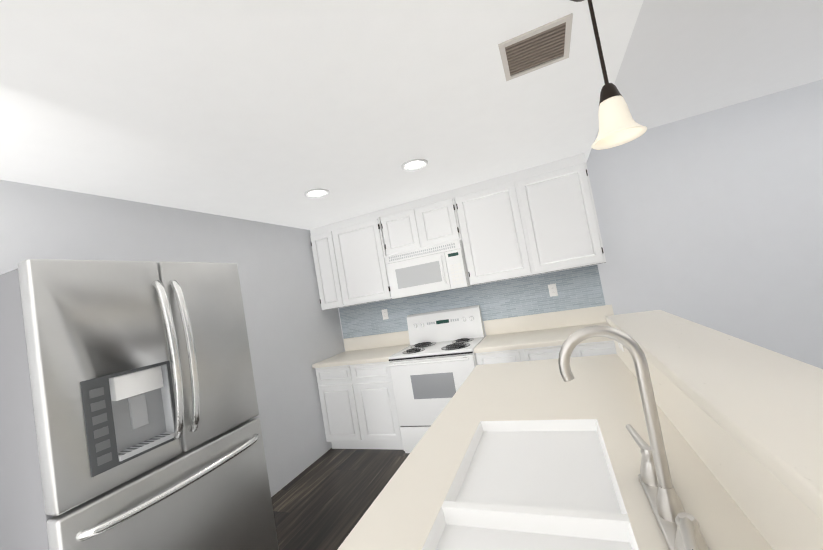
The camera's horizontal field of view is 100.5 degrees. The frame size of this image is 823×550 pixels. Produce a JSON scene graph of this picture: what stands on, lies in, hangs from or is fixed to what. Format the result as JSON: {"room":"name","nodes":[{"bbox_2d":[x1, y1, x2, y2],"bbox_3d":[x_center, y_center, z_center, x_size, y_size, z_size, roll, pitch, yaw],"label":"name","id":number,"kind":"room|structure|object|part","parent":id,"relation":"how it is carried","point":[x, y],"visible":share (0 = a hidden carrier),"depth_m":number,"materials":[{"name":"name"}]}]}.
{"room":"kitchen","nodes":[
{"label":"kitchen","id":0,"kind":"room"},
{"bbox_2d":[0,180,344,496],"bbox_3d":[-2.161,0.595,1.126,0.120,2.620,6.600,-11,-3,22],"label":"wall","id":1,"kind":"structure","parent":0,"point":[294,332],"depth_m":2.96,"materials":[{"name":"paint"}]},
{"bbox_2d":[0,0,643,229],"bbox_3d":[-0.976,-0.844,0.625,2.920,0.240,6.600,-11,-3,22],"label":"ceiling","id":2,"kind":"structure","parent":0,"point":[269,111],"depth_m":1.48,"materials":[{"name":"paint"}]},
{"bbox_2d":[304,189,329,197],"bbox_3d":[-0.748,-0.645,2.714,0.196,0.013,0.196,-11,-3,22],"label":"recessed light","id":3,"kind":"object","parent":2,"relation":"in","point":[316,193],"visible":0.98,"depth_m":2.71,"materials":[{"name":"white glass"}]},
{"bbox_2d":[401,159,427,170],"bbox_3d":[0.022,-0.790,2.466,0.196,0.013,0.196,-11,-3,22],"label":"recessed light","id":4,"kind":"object","parent":2,"relation":"in","point":[413,164],"visible":1,"depth_m":2.46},
{"bbox_2d":[498,13,572,80],"bbox_3d":[0.516,-0.931,1.425,0.270,0.009,0.270,-11,-3,22],"label":"ceiling vent","id":5,"kind":"object","parent":2,"relation":"in","point":[547,44],"visible":0.96,"depth_m":1.40,"materials":[{"name":"white metal"}]},
{"bbox_3d":[0.403,-0.909,1.471,0.022,0.009,0.226,-11,-3,22],"label":"frame","id":6,"kind":"part","parent":5,"relation":"part of","materials":[{"name":"white metal"}]},
{"bbox_3d":[0.469,-0.929,1.310,0.270,0.009,0.022,-11,-3,22],"label":"frame","id":7,"kind":"part","parent":5,"relation":"part of","materials":[{"name":"white metal"}]},
{"bbox_3d":[0.562,-0.933,1.540,0.270,0.009,0.022,-11,-3,22],"label":"frame","id":8,"kind":"part","parent":5,"relation":"part of","materials":[{"name":"white metal"}]},
{"bbox_3d":[0.629,-0.953,1.379,0.022,0.009,0.226,-11,-3,22],"label":"frame","id":9,"kind":"part","parent":5,"relation":"part of","materials":[{"name":"white metal"}]},
{"bbox_2d":[570,0,646,149],"bbox_3d":[0.622,-0.700,1.117,0.156,0.532,0.156,-11,-3,22],"label":"pendant light","id":10,"kind":"object","parent":2,"relation":"hanging from","point":[618,125],"visible":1,"depth_m":1.09,"materials":[{"name":"white glass"}]},
{"bbox_3d":[0.610,-0.768,1.120,0.012,0.335,0.012,-11,-3,22],"label":"rod","id":11,"kind":"part","parent":10,"relation":"part of","materials":[{"name":"black metal"}]},
{"bbox_2d":[598,82,622,107],"bbox_3d":[0.641,-0.590,1.111,0.068,0.057,0.068,-11,-3,22],"label":"socket","id":12,"kind":"object","parent":10,"relation":"attached to","point":[609,92],"depth_m":1.09,"materials":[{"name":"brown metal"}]},
{"bbox_3d":[0.655,-0.506,1.107,0.156,0.138,0.156,-11,-3,22],"label":"lamp shade","id":13,"kind":"part","parent":10,"relation":"part of","materials":[{"name":"white glass"}]},
{"bbox_2d":[271,448,409,549],"bbox_3d":[0.641,1.437,0.013,5.720,0.100,6.800,-11,-3,22],"label":"floor","id":14,"kind":"structure","parent":0,"point":[325,501],"depth_m":2.71,"materials":[{"name":"brown wood"}]},
{"bbox_2d":[0,259,278,549],"bbox_3d":[-1.328,0.887,1.680,0.828,1.820,0.880,-11,-3,22],"label":"refrigerator","id":15,"kind":"object","parent":14,"relation":"on","point":[129,411],"visible":1,"depth_m":1.40,"materials":[{"name":"silver metal"}]},
{"bbox_3d":[-1.226,0.383,1.391,0.075,0.892,0.437,-11,-3,22],"label":"door","id":16,"kind":"part","parent":15,"relation":"part of","materials":[{"name":"silver metal"}]},
{"bbox_3d":[-0.996,1.236,1.552,0.075,0.826,0.880,-11,-3,22],"label":"drawer","id":17,"kind":"part","parent":15,"relation":"part of","materials":[{"name":"silver metal"}]},
{"bbox_3d":[-0.977,0.900,1.539,0.088,0.033,0.793,-11,-3,22],"label":"handle drawer","id":18,"kind":"part","parent":15,"relation":"part of","materials":[{"name":"metal"}]},
{"bbox_3d":[-1.078,0.374,1.538,0.088,0.723,0.033,-11,-3,22],"label":"handle","id":19,"kind":"part","parent":15,"relation":"part of","materials":[{"name":"metal"}]},
{"bbox_3d":[-1.050,0.373,1.608,0.088,0.723,0.033,-11,-3,22],"label":"handle","id":20,"kind":"part","parent":15,"relation":"part of","materials":[{"name":"metal"}]},
{"bbox_3d":[-1.061,0.376,1.802,0.075,0.892,0.437,-11,-3,22],"label":"door","id":21,"kind":"part","parent":15,"relation":"part of","materials":[{"name":"silver metal"}]},
{"bbox_2d":[315,365,363,448],"bbox_3d":[-0.622,1.353,3.742,0.446,0.875,0.616,-11,-3,22],"label":"base cabinet","id":22,"kind":"object","parent":14,"relation":"on","point":[341,418],"depth_m":3.46,"materials":[{"name":"wood"}]},
{"bbox_2d":[352,361,402,449],"bbox_3d":[-0.215,1.274,3.577,0.446,0.875,0.616,-11,-3,22],"label":"base cabinet","id":23,"kind":"object","parent":14,"relation":"on","point":[375,399],"depth_m":3.30,"materials":[{"name":"wood"}]},
{"bbox_2d":[312,345,409,368],"bbox_3d":[-0.501,0.863,3.671,0.892,0.040,0.642,-11,-3,22],"label":"countertop","id":24,"kind":"structure","parent":23,"relation":"on","point":[350,356],"depth_m":3.53,"materials":[{"name":"beige stone"}]},
{"bbox_2d":[388,305,484,452],"bbox_3d":[0.303,0.987,3.287,0.804,1.235,0.705,-11,-3,22],"label":"range","id":25,"kind":"object","parent":14,"relation":"on","point":[432,366],"visible":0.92,"depth_m":3.10,"materials":[{"name":"white metal"}]},
{"bbox_3d":[0.038,0.548,3.681,0.048,0.048,0.022,-11,-3,22],"label":"knob","id":26,"kind":"part","parent":25,"relation":"part of","materials":[{"name":"white plastic"}]},
{"bbox_3d":[0.112,0.534,3.652,0.048,0.048,0.022,-11,-3,22],"label":"knob","id":27,"kind":"part","parent":25,"relation":"part of","materials":[{"name":"white plastic"}]},
{"bbox_3d":[0.136,0.762,2.981,0.744,0.019,0.020,-11,-3,22],"label":"handle","id":28,"kind":"part","parent":25,"relation":"part of","materials":[{"name":"white metal"}]},
{"bbox_2d":[388,335,484,361],"bbox_3d":[0.268,0.708,3.332,0.804,0.036,0.638,-11,-3,22],"label":"cooktop","id":29,"kind":"object","parent":25,"relation":"in","point":[456,347],"depth_m":3.15,"materials":[{"name":"white metal"}]},
{"bbox_3d":[0.277,1.438,3.008,0.796,0.218,0.034,-11,-3,22],"label":"drawer","id":30,"kind":"part","parent":25,"relation":"part of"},
{"bbox_3d":[0.531,0.453,3.482,0.048,0.048,0.022,-11,-3,22],"label":"knob","id":31,"kind":"part","parent":25,"relation":"part of","materials":[{"name":"white plastic"}]},
{"bbox_2d":[476,349,523,364],"bbox_3d":[0.906,1.058,3.122,0.381,0.875,0.616,-11,-3,22],"label":"base cabinet","id":32,"kind":"object","parent":14,"relation":"on","point":[509,355],"depth_m":2.85,"materials":[{"name":"wood"}]},
{"bbox_2d":[474,321,613,352],"bbox_3d":[1.180,0.539,2.989,1.162,0.040,0.642,-11,-3,22],"label":"countertop","id":33,"kind":"structure","parent":32,"relation":"on","point":[531,338],"depth_m":2.91,"materials":[{"name":"beige stone"}]},
{"bbox_2d":[524,345,575,360],"bbox_3d":[1.253,0.991,2.982,0.380,0.875,0.616,-11,-3,22],"label":"base cabinet","id":34,"kind":"object","parent":14,"relation":"on","point":[552,352],"depth_m":2.72,"materials":[{"name":"wood"}]},
{"bbox_2d":[337,310,822,549],"bbox_3d":[-0.015,0.802,-0.379,1.105,1.332,5.397,-11,-3,22],"label":"countertop","id":35,"kind":"structure","parent":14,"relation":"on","point":[664,430],"depth_m":0.86,"materials":[{"name":"stone"}]},
{"bbox_2d":[618,342,623,351],"bbox_3d":[1.083,0.351,1.779,0.009,0.072,0.116,-11,-3,22],"label":"outlet","id":36,"kind":"object","parent":35,"relation":"attached to","point":[620,345],"visible":0.5,"depth_m":1.75,"materials":[{"name":"white plastic"}]},
{"bbox_2d":[558,325,724,549],"bbox_3d":[0.435,0.317,0.716,0.191,0.417,0.518,-11,-3,22],"label":"faucet","id":37,"kind":"object","parent":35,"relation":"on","point":[656,516],"depth_m":0.72,"materials":[{"name":"silver metal"}]},
{"bbox_2d":[576,341,616,356],"bbox_3d":[1.600,0.924,2.841,0.381,0.875,0.616,-11,-3,22],"label":"base cabinet","id":38,"kind":"object","parent":14,"relation":"on","point":[597,347],"depth_m":2.59,"materials":[{"name":"wood"}]},
{"bbox_2d":[338,79,822,368],"bbox_3d":[1.665,0.045,3.200,5.720,2.620,0.120,-11,-3,22],"label":"wall","id":39,"kind":"structure","parent":0,"point":[713,219],"depth_m":2.77,"materials":[{"name":"paint"}]},
{"bbox_2d":[310,224,345,309],"bbox_3d":[-0.885,-0.091,3.963,0.310,0.927,0.356,-11,-3,22],"label":"upper cabinet","id":40,"kind":"object","parent":39,"relation":"attached to","point":[322,238],"depth_m":3.80,"materials":[{"name":"white wood"}]},
{"bbox_2d":[330,211,391,305],"bbox_3d":[-0.479,-0.169,3.798,0.582,0.927,0.356,-11,-3,22],"label":"upper cabinet","id":41,"kind":"object","parent":39,"relation":"attached to","point":[362,267],"depth_m":3.63,"materials":[{"name":"white wood"}]},
{"bbox_2d":[382,309,388,319],"bbox_3d":[-0.302,0.451,3.914,0.072,0.116,0.009,-11,-3,22],"label":"electrical outlet","id":42,"kind":"object","parent":39,"relation":"attached to","point":[385,313],"visible":1,"depth_m":3.91,"materials":[{"name":"white plastic"}]},
{"bbox_2d":[378,201,421,255],"bbox_3d":[-0.058,-0.471,3.632,0.402,0.492,0.341,-11,-3,22],"label":"upper cabinet","id":43,"kind":"object","parent":39,"relation":"attached to","point":[400,234],"depth_m":3.47,"materials":[{"name":"white wood"}]},
{"bbox_2d":[414,191,457,248],"bbox_3d":[0.308,-0.542,3.484,0.402,0.492,0.341,-11,-3,22],"label":"upper cabinet","id":44,"kind":"object","parent":39,"relation":"attached to","point":[437,225],"depth_m":3.33,"materials":[{"name":"white wood"}]},
{"bbox_2d":[385,241,473,298],"bbox_3d":[0.188,-0.040,3.490,0.786,0.442,0.416,-11,-3,22],"label":"microwave","id":45,"kind":"object","parent":44,"relation":"attached to","point":[437,268],"visible":1,"depth_m":3.32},
{"bbox_3d":[0.061,0.011,3.375,0.623,0.356,0.030,-11,-3,22],"label":"door","id":46,"kind":"part","parent":45,"relation":"part of","materials":[{"name":"white plastic"}]},
{"bbox_3d":[0.303,-0.050,3.244,0.018,0.281,0.045,-11,-3,22],"label":"handle","id":47,"kind":"part","parent":45,"relation":"part of","materials":[{"name":"white plastic"}]},
{"bbox_3d":[0.421,-0.059,3.229,0.160,0.356,0.030,-11,-3,22],"label":"panel","id":48,"kind":"part","parent":45,"relation":"part of","materials":[{"name":"white plastic"}]},
{"bbox_2d":[344,305,613,348],"bbox_3d":[0.501,0.591,3.599,2.870,0.150,0.019,-11,-3,22],"label":"backsplash","id":49,"kind":"structure","parent":39,"relation":"attached to","point":[594,313],"depth_m":3.35,"materials":[{"name":"beige stone"}]},
{"bbox_2d":[450,173,533,284],"bbox_3d":[0.794,-0.414,3.288,0.571,0.927,0.346,-11,-3,22],"label":"upper cabinet","id":50,"kind":"object","parent":39,"relation":"attached to","point":[488,213],"depth_m":3.12,"materials":[{"name":"white wood"}]},
{"bbox_2d":[548,284,557,296],"bbox_3d":[1.342,0.144,3.248,0.072,0.116,0.009,-11,-3,22],"label":"electrical outlet","id":51,"kind":"object","parent":39,"relation":"attached to","point":[552,288],"visible":1,"depth_m":3.25,"materials":[{"name":"white plastic"}]},
{"bbox_2d":[514,153,605,274],"bbox_3d":[1.315,-0.514,3.077,0.571,0.927,0.346,-11,-3,22],"label":"upper cabinet","id":52,"kind":"object","parent":39,"relation":"attached to","point":[539,219],"depth_m":2.91,"materials":[{"name":"white wood"}]},
{"bbox_2d":[594,0,822,141],"bbox_3d":[1.530,-1.398,-0.393,2.600,0.100,6.600,-11,-3,22],"label":"ceiling","id":53,"kind":"structure","parent":0,"point":[682,59],"depth_m":1.97,"materials":[{"name":"paint"}]}
]}

